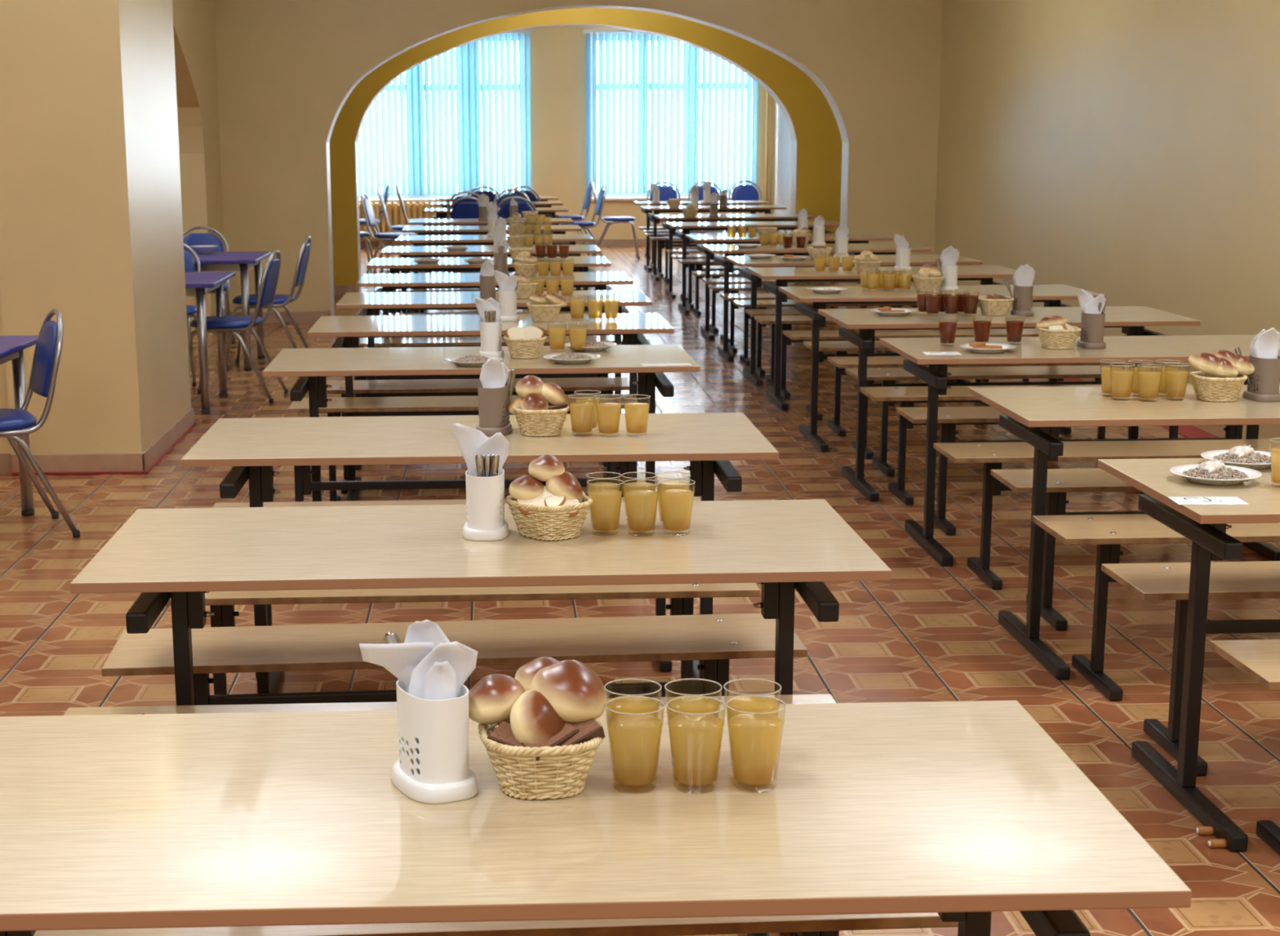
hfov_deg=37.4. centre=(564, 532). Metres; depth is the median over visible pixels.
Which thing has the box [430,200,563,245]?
table
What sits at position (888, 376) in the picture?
bench
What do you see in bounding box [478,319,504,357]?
holder
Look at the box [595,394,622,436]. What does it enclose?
drinking glass
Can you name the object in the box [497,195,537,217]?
chair
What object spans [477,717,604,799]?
bread basket
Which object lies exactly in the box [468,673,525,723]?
bun
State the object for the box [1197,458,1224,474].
meat piece
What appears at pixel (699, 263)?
bench
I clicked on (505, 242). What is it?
paper napkin
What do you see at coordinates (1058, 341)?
bread basket
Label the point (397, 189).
chair
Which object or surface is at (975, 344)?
toast piece
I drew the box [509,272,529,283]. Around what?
bun
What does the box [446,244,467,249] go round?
buckwheat porridge
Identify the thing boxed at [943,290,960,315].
drinking glass
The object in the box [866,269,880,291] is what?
drinking glass
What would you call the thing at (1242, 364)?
bun
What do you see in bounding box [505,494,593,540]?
bread basket
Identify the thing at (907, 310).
dinner plate
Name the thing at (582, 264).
table
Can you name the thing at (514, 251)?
bread basket
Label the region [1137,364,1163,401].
drinking glass
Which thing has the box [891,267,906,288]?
drinking glass
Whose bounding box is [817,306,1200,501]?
table
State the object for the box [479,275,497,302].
holder
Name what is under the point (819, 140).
arch
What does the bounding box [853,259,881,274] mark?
bread basket
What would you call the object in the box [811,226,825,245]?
holder
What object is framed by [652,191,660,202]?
holder
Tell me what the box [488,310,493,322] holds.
spoon
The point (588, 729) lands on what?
bread piece
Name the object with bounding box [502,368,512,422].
spoon
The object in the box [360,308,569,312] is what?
bench
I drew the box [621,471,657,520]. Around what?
drinking glass
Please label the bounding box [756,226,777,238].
bread basket
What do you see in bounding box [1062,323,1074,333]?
bread slice
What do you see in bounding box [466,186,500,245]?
chair
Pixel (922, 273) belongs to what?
bun
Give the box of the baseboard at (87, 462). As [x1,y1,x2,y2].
[0,407,194,473]
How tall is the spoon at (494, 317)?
0.146 m
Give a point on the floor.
(933, 631)
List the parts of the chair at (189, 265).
backrest, seat, frame, leg frame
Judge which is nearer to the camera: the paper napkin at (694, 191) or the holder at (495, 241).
the holder at (495, 241)
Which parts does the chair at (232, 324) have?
seat, leg frame, leg frame, frame, backrest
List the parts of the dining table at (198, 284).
frame rail, leg, leg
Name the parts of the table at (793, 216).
leg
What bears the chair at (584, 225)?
on the floor
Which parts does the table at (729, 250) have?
leg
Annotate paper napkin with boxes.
[359,641,433,760]
[404,619,450,686]
[408,640,478,759]
[417,660,456,769]
[451,422,488,462]
[464,431,509,502]
[474,297,499,322]
[477,194,488,213]
[479,357,506,416]
[480,259,494,271]
[480,261,493,275]
[482,361,508,387]
[485,201,495,211]
[486,297,501,318]
[488,208,497,219]
[492,222,506,239]
[493,239,507,253]
[493,270,508,286]
[494,216,505,226]
[498,274,517,291]
[502,240,508,250]
[510,197,517,205]
[653,184,659,191]
[690,186,699,195]
[702,181,710,195]
[709,191,716,200]
[710,193,719,203]
[720,188,727,195]
[797,208,808,219]
[813,215,823,226]
[835,225,843,250]
[835,226,848,237]
[893,233,902,264]
[897,235,909,248]
[940,245,955,264]
[942,248,959,284]
[1013,265,1022,284]
[1014,263,1033,286]
[1077,288,1093,333]
[1083,293,1106,338]
[1249,328,1265,383]
[1252,331,1279,386]
[1253,327,1279,389]
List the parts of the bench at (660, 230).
leg, seat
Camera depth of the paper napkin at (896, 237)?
10.88 m
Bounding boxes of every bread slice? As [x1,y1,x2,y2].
[505,326,524,342]
[516,485,565,515]
[524,325,544,342]
[537,326,546,336]
[544,495,579,516]
[668,198,677,200]
[1048,324,1063,334]
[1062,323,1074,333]
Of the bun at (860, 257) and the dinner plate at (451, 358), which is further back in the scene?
the bun at (860, 257)
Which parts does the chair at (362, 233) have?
seat, leg frame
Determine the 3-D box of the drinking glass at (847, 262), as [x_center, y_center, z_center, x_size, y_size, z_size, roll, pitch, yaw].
[1.612,-1.533,10.732,0.073,0.106,0.073,-8,14,-33]
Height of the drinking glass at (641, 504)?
0.106 m
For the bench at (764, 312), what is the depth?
11.69 m
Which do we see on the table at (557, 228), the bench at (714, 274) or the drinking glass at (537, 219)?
the drinking glass at (537, 219)
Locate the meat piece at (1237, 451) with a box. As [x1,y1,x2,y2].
[1228,444,1253,458]
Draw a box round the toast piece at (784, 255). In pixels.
[783,254,793,257]
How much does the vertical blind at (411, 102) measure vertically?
2.180 m
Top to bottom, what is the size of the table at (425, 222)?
0.760 m
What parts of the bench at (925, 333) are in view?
seat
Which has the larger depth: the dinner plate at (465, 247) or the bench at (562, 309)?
the dinner plate at (465, 247)
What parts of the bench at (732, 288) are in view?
leg, seat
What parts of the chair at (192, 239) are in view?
backrest, frame, seat, leg frame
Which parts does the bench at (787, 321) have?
leg, seat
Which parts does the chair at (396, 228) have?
backrest, leg frame, frame, seat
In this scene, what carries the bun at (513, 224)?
in the bread basket at (512, 230)
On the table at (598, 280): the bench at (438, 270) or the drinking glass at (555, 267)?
the drinking glass at (555, 267)
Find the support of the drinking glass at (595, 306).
on the table at (632, 326)
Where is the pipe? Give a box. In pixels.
[764,90,773,212]
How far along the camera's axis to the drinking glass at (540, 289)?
9.19 m
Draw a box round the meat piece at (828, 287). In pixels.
[823,286,835,289]
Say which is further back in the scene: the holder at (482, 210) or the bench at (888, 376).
the holder at (482, 210)
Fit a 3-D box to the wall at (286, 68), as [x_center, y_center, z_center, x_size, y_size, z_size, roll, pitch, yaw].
[-1.744,-3.385,15.634,9.700,3.250,0.300,-1,12,-2]
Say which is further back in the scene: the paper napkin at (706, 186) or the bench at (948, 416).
the paper napkin at (706, 186)
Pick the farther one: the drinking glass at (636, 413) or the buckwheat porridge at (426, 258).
the buckwheat porridge at (426, 258)
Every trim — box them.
[11,422,196,475]
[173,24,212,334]
[325,4,849,315]
[354,23,796,292]
[1063,377,1219,437]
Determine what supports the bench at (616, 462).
on the floor
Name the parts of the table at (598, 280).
leg, leg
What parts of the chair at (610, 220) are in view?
frame, leg frame, leg frame, seat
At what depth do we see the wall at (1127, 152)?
11.11 m
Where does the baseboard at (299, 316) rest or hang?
attached to the wall at (286, 68)
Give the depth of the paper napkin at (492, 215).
14.73 m
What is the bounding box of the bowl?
[189,244,218,253]
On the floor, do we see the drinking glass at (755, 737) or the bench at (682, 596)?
the bench at (682, 596)
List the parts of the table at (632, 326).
leg, leg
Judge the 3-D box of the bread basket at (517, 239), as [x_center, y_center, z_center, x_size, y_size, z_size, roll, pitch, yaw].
[-0.331,-2.050,13.289,0.160,0.076,0.178,-1,12,-2]
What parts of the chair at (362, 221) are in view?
seat, frame, leg frame, leg frame, backrest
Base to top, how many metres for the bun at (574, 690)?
0.072 m
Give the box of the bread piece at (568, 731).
[520,720,579,764]
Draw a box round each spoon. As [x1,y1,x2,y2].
[383,631,400,643]
[475,454,483,476]
[480,453,484,476]
[483,454,491,476]
[484,310,488,322]
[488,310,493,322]
[489,453,494,476]
[491,453,499,475]
[493,310,495,322]
[497,245,501,253]
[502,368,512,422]
[508,368,515,422]
[935,257,944,284]
[1004,278,1017,308]
[1097,301,1102,311]
[1235,346,1255,391]
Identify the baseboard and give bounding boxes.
[0,407,194,473]
[231,306,911,323]
[333,283,831,295]
[360,239,706,248]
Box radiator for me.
[359,202,439,239]
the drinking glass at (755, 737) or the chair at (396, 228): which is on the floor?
the chair at (396, 228)
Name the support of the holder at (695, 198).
on the table at (766, 209)
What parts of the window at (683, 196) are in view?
sill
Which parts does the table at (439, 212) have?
leg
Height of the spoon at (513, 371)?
0.146 m
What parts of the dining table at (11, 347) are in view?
frame rail, leg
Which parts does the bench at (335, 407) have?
leg, seat, leg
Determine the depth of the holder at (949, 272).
9.44 m
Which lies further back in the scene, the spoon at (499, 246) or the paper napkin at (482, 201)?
the paper napkin at (482, 201)
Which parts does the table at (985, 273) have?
leg, leg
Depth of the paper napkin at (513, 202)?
17.52 m
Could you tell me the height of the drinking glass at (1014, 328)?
0.106 m
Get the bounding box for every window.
[359,35,525,202]
[590,35,751,200]
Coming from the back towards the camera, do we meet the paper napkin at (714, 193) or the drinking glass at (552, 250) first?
the paper napkin at (714, 193)
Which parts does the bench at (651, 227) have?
leg, seat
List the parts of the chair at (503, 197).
backrest, frame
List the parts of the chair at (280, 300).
leg frame, seat, leg frame, frame, backrest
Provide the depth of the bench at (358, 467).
8.98 m
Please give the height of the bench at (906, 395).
0.463 m
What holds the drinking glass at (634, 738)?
on the table at (963, 811)
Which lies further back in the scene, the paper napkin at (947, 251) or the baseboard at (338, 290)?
the baseboard at (338, 290)
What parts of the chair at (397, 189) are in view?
backrest, frame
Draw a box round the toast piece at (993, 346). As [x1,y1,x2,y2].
[985,345,1002,348]
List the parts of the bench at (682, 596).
leg, seat, leg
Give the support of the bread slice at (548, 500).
in the bread basket at (537, 525)
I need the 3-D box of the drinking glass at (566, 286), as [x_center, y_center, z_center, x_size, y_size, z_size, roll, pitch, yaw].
[0.015,-1.199,9.203,0.073,0.106,0.073,-10,15,-38]
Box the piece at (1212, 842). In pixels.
[1207,838,1226,847]
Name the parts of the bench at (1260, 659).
seat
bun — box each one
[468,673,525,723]
[507,398,523,413]
[509,221,517,226]
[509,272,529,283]
[509,474,544,499]
[510,688,564,743]
[511,213,520,218]
[514,656,559,690]
[515,254,537,262]
[515,374,543,397]
[516,221,524,226]
[518,251,530,257]
[520,392,548,416]
[528,453,564,481]
[529,293,551,304]
[530,659,605,722]
[540,382,565,404]
[546,293,567,306]
[546,471,582,502]
[685,203,693,208]
[792,228,801,234]
[800,226,809,233]
[854,254,866,261]
[860,249,872,257]
[868,253,878,261]
[918,269,928,277]
[920,263,933,271]
[928,268,941,277]
[1036,315,1066,328]
[1187,351,1238,377]
[1208,349,1254,374]
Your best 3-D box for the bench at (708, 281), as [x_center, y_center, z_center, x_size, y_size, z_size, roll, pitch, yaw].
[1.800,-1.677,14.203,1.500,0.463,0.360,-1,12,-2]
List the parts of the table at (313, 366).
leg, leg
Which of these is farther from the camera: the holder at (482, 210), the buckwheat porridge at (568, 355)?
the holder at (482, 210)
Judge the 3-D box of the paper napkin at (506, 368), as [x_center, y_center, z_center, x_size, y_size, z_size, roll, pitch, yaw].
[-0.187,-0.377,5.063,0.076,0.164,0.031,-1,12,-1]
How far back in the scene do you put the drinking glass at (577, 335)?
6.91 m
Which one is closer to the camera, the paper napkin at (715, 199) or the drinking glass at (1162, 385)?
the drinking glass at (1162, 385)
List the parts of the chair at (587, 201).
seat, frame, backrest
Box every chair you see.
[0,308,79,537]
[182,226,235,351]
[183,243,208,386]
[187,249,288,403]
[226,235,311,370]
[359,184,390,257]
[360,192,416,273]
[360,231,376,273]
[377,188,422,272]
[395,184,442,257]
[446,191,485,245]
[447,196,489,245]
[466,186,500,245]
[493,188,530,215]
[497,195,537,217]
[506,186,540,217]
[558,181,593,254]
[559,185,606,256]
[590,182,639,258]
[644,181,680,258]
[687,180,722,254]
[728,180,762,213]
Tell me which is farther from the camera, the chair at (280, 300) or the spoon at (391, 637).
the chair at (280, 300)
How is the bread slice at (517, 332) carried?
in the bread basket at (531, 351)
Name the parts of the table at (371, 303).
leg, leg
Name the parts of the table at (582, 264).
leg, leg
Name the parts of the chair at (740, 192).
backrest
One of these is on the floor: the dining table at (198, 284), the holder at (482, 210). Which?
the dining table at (198, 284)
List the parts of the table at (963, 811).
leg, leg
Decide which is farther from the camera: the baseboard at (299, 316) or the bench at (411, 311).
the baseboard at (299, 316)
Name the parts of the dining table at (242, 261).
frame rail, leg, leg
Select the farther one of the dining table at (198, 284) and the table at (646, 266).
the table at (646, 266)
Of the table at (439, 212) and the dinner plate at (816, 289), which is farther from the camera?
the table at (439, 212)
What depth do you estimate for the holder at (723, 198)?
19.81 m
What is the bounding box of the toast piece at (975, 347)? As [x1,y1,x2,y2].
[972,346,991,348]
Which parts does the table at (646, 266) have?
leg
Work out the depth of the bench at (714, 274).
14.89 m
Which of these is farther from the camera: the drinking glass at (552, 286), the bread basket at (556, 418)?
the drinking glass at (552, 286)
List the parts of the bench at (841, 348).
leg, seat, leg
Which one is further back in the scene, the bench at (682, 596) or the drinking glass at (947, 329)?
the drinking glass at (947, 329)
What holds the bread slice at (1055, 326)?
in the bread basket at (1058, 341)
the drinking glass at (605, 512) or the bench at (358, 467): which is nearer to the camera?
the drinking glass at (605, 512)
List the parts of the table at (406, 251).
leg, leg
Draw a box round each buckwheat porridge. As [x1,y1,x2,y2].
[415,257,439,262]
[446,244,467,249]
[451,354,490,364]
[466,257,490,262]
[550,351,592,362]
[568,339,611,350]
[1181,466,1250,483]
[1213,451,1271,466]
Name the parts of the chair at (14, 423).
seat, leg frame, frame, leg frame, backrest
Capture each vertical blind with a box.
[357,30,532,195]
[582,29,757,194]
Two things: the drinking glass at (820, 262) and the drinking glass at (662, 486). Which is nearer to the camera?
the drinking glass at (662, 486)
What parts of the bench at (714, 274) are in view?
leg, seat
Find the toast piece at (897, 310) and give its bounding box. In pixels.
[891,309,905,311]
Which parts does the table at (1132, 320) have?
leg, leg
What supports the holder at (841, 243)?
on the table at (886, 260)
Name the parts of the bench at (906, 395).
leg, seat, leg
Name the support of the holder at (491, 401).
on the table at (709, 441)
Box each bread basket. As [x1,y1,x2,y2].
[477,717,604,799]
[503,335,546,358]
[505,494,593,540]
[506,226,526,235]
[506,235,525,247]
[507,217,525,223]
[508,247,533,260]
[512,262,537,277]
[512,402,569,436]
[516,280,538,298]
[521,211,537,220]
[526,302,562,321]
[666,200,681,208]
[681,208,697,217]
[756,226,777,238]
[789,232,811,244]
[807,246,832,259]
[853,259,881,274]
[911,275,944,292]
[977,296,1014,315]
[1035,325,1080,349]
[1188,370,1247,401]
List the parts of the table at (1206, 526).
leg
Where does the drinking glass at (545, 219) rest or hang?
on the table at (557, 228)
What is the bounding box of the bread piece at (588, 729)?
[560,717,604,755]
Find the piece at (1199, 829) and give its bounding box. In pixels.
[1195,826,1213,835]
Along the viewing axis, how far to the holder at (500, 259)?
10.61 m
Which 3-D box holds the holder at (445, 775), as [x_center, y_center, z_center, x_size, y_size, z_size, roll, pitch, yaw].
[-0.162,0.252,2.329,0.094,0.128,0.131,-6,13,-25]
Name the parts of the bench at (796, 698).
seat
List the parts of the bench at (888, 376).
leg, seat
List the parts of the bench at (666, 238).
leg, seat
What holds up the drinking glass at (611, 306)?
on the table at (632, 326)
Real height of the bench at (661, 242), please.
0.463 m
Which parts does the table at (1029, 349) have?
leg, leg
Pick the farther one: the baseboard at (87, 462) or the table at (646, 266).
the table at (646, 266)
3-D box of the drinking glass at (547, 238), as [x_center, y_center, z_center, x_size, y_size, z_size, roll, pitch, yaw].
[-0.114,-2.038,13.157,0.073,0.106,0.073,9,15,37]
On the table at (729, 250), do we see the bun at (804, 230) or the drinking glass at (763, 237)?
the drinking glass at (763, 237)
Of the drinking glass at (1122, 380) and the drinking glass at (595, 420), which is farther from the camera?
the drinking glass at (1122, 380)
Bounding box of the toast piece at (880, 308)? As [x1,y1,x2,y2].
[877,306,891,310]
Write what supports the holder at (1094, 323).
on the table at (1029, 349)
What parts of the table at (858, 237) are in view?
leg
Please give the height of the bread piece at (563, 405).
0.036 m
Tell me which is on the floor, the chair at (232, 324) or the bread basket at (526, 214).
the chair at (232, 324)
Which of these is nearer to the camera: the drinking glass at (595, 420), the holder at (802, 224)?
the drinking glass at (595, 420)
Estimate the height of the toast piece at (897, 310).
0.011 m
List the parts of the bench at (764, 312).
leg, seat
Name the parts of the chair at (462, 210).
backrest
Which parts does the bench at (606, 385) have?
leg, seat, leg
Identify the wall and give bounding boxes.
[172,0,226,315]
[213,0,942,315]
[359,26,775,240]
[773,0,1279,439]
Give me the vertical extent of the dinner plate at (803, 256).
0.022 m
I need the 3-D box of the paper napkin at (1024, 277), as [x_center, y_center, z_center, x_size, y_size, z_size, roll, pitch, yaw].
[1.998,-1.070,8.190,0.084,0.191,0.034,0,12,3]
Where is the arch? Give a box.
[328,7,842,292]
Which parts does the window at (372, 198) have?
sill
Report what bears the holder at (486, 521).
on the table at (180, 555)
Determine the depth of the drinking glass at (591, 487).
3.85 m
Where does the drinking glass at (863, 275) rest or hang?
on the table at (1051, 295)
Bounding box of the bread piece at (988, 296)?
[985,293,999,299]
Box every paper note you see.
[641,363,691,366]
[922,351,961,355]
[1167,496,1248,504]
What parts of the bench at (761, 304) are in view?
leg, seat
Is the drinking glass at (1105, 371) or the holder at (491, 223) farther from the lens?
the holder at (491, 223)
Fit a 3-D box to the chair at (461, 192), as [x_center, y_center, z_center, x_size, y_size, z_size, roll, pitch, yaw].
[-1.071,-3.293,20.752,0.465,0.934,0.609,-1,12,-2]
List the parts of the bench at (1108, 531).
leg, seat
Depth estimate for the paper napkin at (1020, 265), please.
8.23 m
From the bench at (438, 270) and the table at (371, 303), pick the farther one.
the bench at (438, 270)
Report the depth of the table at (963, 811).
2.19 m
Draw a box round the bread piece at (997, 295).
[993,293,1010,299]
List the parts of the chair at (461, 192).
frame, backrest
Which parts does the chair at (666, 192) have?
leg frame, backrest, frame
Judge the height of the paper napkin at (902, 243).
0.171 m
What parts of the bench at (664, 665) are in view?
leg, seat, leg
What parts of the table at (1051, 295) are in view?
leg, leg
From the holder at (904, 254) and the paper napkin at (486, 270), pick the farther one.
the holder at (904, 254)
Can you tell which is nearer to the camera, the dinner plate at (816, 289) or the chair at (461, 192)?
the dinner plate at (816, 289)
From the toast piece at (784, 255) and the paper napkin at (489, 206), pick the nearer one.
the toast piece at (784, 255)
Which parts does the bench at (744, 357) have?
leg, seat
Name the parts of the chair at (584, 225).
seat, leg frame, leg frame, frame, backrest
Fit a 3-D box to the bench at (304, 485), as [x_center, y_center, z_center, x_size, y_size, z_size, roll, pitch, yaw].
[-0.350,-0.077,6.731,1.500,0.463,0.360,-1,12,-2]
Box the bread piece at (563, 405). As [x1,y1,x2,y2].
[546,402,568,409]
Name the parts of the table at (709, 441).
leg, leg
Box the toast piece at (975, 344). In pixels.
[969,342,986,346]
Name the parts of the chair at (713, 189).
frame, backrest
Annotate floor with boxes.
[0,245,1279,935]
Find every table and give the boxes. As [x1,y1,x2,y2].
[0,335,38,515]
[0,699,1191,935]
[70,498,891,935]
[180,412,778,693]
[184,271,235,413]
[187,251,271,370]
[262,344,700,501]
[307,312,674,501]
[335,289,652,413]
[355,271,633,346]
[366,256,611,312]
[379,244,600,312]
[395,234,593,312]
[401,224,582,312]
[407,217,573,244]
[423,207,568,245]
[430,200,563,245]
[435,195,558,245]
[633,200,770,271]
[640,204,786,280]
[653,213,817,298]
[665,221,839,314]
[685,232,893,340]
[701,243,932,361]
[725,254,982,386]
[747,265,1016,410]
[778,284,1106,452]
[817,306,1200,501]
[879,334,1279,565]
[968,384,1279,679]
[1097,457,1279,851]
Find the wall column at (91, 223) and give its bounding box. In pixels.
[0,0,191,454]
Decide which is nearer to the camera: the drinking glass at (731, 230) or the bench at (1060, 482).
the bench at (1060, 482)
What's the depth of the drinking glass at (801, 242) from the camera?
12.81 m
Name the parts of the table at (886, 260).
leg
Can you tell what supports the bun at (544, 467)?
on the bun at (566, 484)
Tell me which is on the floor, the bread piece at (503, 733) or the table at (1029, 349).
the table at (1029, 349)
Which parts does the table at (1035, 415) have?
leg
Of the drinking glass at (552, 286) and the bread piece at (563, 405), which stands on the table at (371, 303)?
the drinking glass at (552, 286)
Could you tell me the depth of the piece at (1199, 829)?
4.23 m
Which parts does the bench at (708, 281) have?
seat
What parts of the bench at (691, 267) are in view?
leg, seat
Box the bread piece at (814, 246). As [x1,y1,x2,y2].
[813,245,826,248]
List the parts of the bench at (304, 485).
leg, leg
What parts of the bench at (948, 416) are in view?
leg, seat, leg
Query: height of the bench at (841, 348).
0.463 m
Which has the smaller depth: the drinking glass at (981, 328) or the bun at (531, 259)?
the drinking glass at (981, 328)
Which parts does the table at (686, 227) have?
leg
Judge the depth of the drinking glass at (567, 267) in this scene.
10.44 m
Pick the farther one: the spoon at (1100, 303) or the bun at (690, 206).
the bun at (690, 206)
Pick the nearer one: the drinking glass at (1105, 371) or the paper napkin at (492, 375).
the paper napkin at (492, 375)
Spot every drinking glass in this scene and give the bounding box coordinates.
[524,222,532,235]
[524,231,534,246]
[527,217,534,226]
[530,275,545,293]
[533,222,541,235]
[533,231,543,248]
[535,217,542,226]
[535,241,545,259]
[537,257,549,275]
[542,216,551,224]
[542,222,551,235]
[542,231,552,246]
[545,275,559,294]
[546,241,556,259]
[546,321,567,351]
[548,257,561,275]
[559,241,568,259]
[560,275,573,296]
[561,257,574,275]
[568,294,585,318]
[568,321,587,350]
[568,393,595,435]
[573,390,600,427]
[586,294,604,318]
[586,471,621,520]
[586,478,623,534]
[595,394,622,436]
[603,294,619,318]
[604,678,662,758]
[604,695,664,791]
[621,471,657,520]
[622,394,650,436]
[623,479,659,535]
[655,471,690,526]
[658,478,695,534]
[664,677,722,755]
[666,695,725,791]
[723,677,782,759]
[726,695,786,791]
[728,223,737,237]
[737,223,746,237]
[747,223,756,238]
[759,231,768,244]
[768,231,777,244]
[777,231,787,244]
[782,233,792,248]
[795,233,806,248]
[813,253,826,271]
[827,253,840,271]
[841,253,853,271]
[859,267,873,288]
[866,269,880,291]
[875,267,889,288]
[881,269,896,291]
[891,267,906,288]
[897,269,912,291]
[916,288,933,314]
[924,290,942,313]
[935,288,952,314]
[938,315,958,342]
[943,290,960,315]
[954,288,971,314]
[962,290,979,315]
[973,315,992,342]
[1005,315,1025,344]
[1100,359,1124,396]
[1110,362,1135,399]
[1128,359,1153,393]
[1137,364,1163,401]
[1155,359,1181,393]
[1164,362,1190,399]
[1269,437,1279,487]
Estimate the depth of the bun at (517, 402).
5.05 m
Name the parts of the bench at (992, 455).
leg, seat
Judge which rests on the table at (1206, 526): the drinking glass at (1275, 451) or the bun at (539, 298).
the drinking glass at (1275, 451)
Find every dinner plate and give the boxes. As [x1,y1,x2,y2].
[411,257,443,263]
[442,246,471,250]
[444,355,502,366]
[462,257,493,263]
[542,352,600,364]
[564,341,617,351]
[733,243,761,248]
[744,253,776,258]
[777,255,810,260]
[807,286,848,293]
[869,307,915,315]
[959,342,1016,353]
[1168,463,1262,484]
[1200,449,1271,469]
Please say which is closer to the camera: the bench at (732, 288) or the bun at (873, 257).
the bun at (873, 257)
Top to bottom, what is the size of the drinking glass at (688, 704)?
0.106 m
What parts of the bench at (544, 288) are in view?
seat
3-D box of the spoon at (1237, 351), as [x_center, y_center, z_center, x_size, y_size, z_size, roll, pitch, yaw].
[2.028,-0.485,5.617,0.070,0.136,0.014,0,12,1]
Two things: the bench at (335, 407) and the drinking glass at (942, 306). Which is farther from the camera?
the drinking glass at (942, 306)
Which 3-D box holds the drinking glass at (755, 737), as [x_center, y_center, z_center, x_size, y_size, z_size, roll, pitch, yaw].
[0.235,0.262,2.323,0.073,0.106,0.073,-10,15,-38]
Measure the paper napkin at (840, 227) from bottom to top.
0.175 m
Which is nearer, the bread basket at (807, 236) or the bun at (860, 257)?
the bun at (860, 257)
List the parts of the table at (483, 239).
leg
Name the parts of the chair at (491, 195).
frame, backrest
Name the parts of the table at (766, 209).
leg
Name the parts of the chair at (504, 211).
backrest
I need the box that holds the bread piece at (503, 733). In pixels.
[487,720,532,759]
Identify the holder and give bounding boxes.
[391,679,478,804]
[462,468,509,540]
[475,382,512,435]
[478,206,488,220]
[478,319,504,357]
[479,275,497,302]
[487,218,496,235]
[493,239,506,260]
[493,252,509,275]
[498,289,519,321]
[509,204,518,217]
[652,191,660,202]
[691,195,698,207]
[702,190,710,202]
[709,203,719,217]
[719,195,728,208]
[797,218,808,229]
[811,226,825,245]
[833,236,848,257]
[893,247,911,271]
[938,264,959,291]
[1009,284,1034,315]
[1076,311,1106,348]
[1242,354,1279,402]
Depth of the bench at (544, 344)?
10.94 m
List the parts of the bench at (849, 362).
leg, seat, leg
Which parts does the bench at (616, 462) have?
seat, leg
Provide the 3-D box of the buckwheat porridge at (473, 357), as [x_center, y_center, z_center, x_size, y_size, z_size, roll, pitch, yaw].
[-0.317,-0.605,6.572,0.154,0.028,0.154,8,14,33]
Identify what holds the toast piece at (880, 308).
on the dinner plate at (907, 310)
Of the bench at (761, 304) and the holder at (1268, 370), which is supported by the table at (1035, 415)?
the holder at (1268, 370)
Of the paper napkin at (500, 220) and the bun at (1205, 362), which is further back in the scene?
the paper napkin at (500, 220)
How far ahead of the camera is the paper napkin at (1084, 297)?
6.99 m
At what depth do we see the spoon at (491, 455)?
3.75 m
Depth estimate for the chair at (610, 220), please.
23.37 m
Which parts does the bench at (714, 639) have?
leg, seat, leg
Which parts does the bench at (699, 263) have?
seat, leg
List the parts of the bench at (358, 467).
leg, seat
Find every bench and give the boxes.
[33,911,958,935]
[63,693,836,935]
[101,613,807,704]
[165,582,759,694]
[212,496,700,678]
[288,393,656,501]
[293,461,635,501]
[306,377,629,493]
[319,413,625,497]
[336,372,629,470]
[356,311,588,377]
[359,334,622,347]
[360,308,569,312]
[366,373,595,379]
[373,286,582,311]
[382,344,550,347]
[400,271,563,312]
[422,270,515,271]
[638,226,682,267]
[643,229,779,271]
[644,231,783,277]
[650,236,697,282]
[666,248,810,301]
[671,253,819,308]
[677,258,834,315]
[691,271,862,333]
[702,278,883,342]
[707,283,915,352]
[720,293,918,365]
[732,299,917,375]
[745,306,979,387]
[754,315,981,398]
[782,328,1039,420]
[803,340,1071,436]
[826,355,1148,459]
[844,364,1164,476]
[859,382,1192,504]
[896,405,1243,535]
[933,438,1279,589]
[990,467,1144,630]
[1032,513,1279,700]
[1101,560,1279,775]
[1208,639,1279,855]
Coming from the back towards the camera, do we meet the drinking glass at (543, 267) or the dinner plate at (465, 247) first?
the dinner plate at (465, 247)
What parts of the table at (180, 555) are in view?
leg, leg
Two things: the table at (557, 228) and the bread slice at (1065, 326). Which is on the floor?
the table at (557, 228)
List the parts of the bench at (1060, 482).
leg, seat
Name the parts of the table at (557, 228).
leg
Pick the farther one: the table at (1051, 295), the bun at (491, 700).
the table at (1051, 295)
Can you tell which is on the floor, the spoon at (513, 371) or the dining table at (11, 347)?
the dining table at (11, 347)
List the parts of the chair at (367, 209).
backrest, frame, leg frame, leg frame, seat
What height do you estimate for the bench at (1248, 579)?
0.463 m
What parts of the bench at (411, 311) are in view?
seat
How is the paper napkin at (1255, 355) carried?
in the holder at (1268, 370)
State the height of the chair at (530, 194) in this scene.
0.934 m
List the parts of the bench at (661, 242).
leg, seat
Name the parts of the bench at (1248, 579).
leg, seat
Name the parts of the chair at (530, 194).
backrest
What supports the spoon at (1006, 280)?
in the holder at (1023, 295)
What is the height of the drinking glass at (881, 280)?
0.106 m
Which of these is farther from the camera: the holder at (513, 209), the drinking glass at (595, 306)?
the holder at (513, 209)
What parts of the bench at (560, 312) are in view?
seat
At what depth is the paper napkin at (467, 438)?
3.78 m
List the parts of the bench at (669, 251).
seat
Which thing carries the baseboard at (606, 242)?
attached to the wall at (557, 55)
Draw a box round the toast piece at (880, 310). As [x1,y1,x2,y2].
[880,310,896,311]
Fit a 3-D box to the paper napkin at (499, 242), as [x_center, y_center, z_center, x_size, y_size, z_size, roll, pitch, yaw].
[-0.356,-1.569,10.644,0.078,0.175,0.032,-1,12,-3]

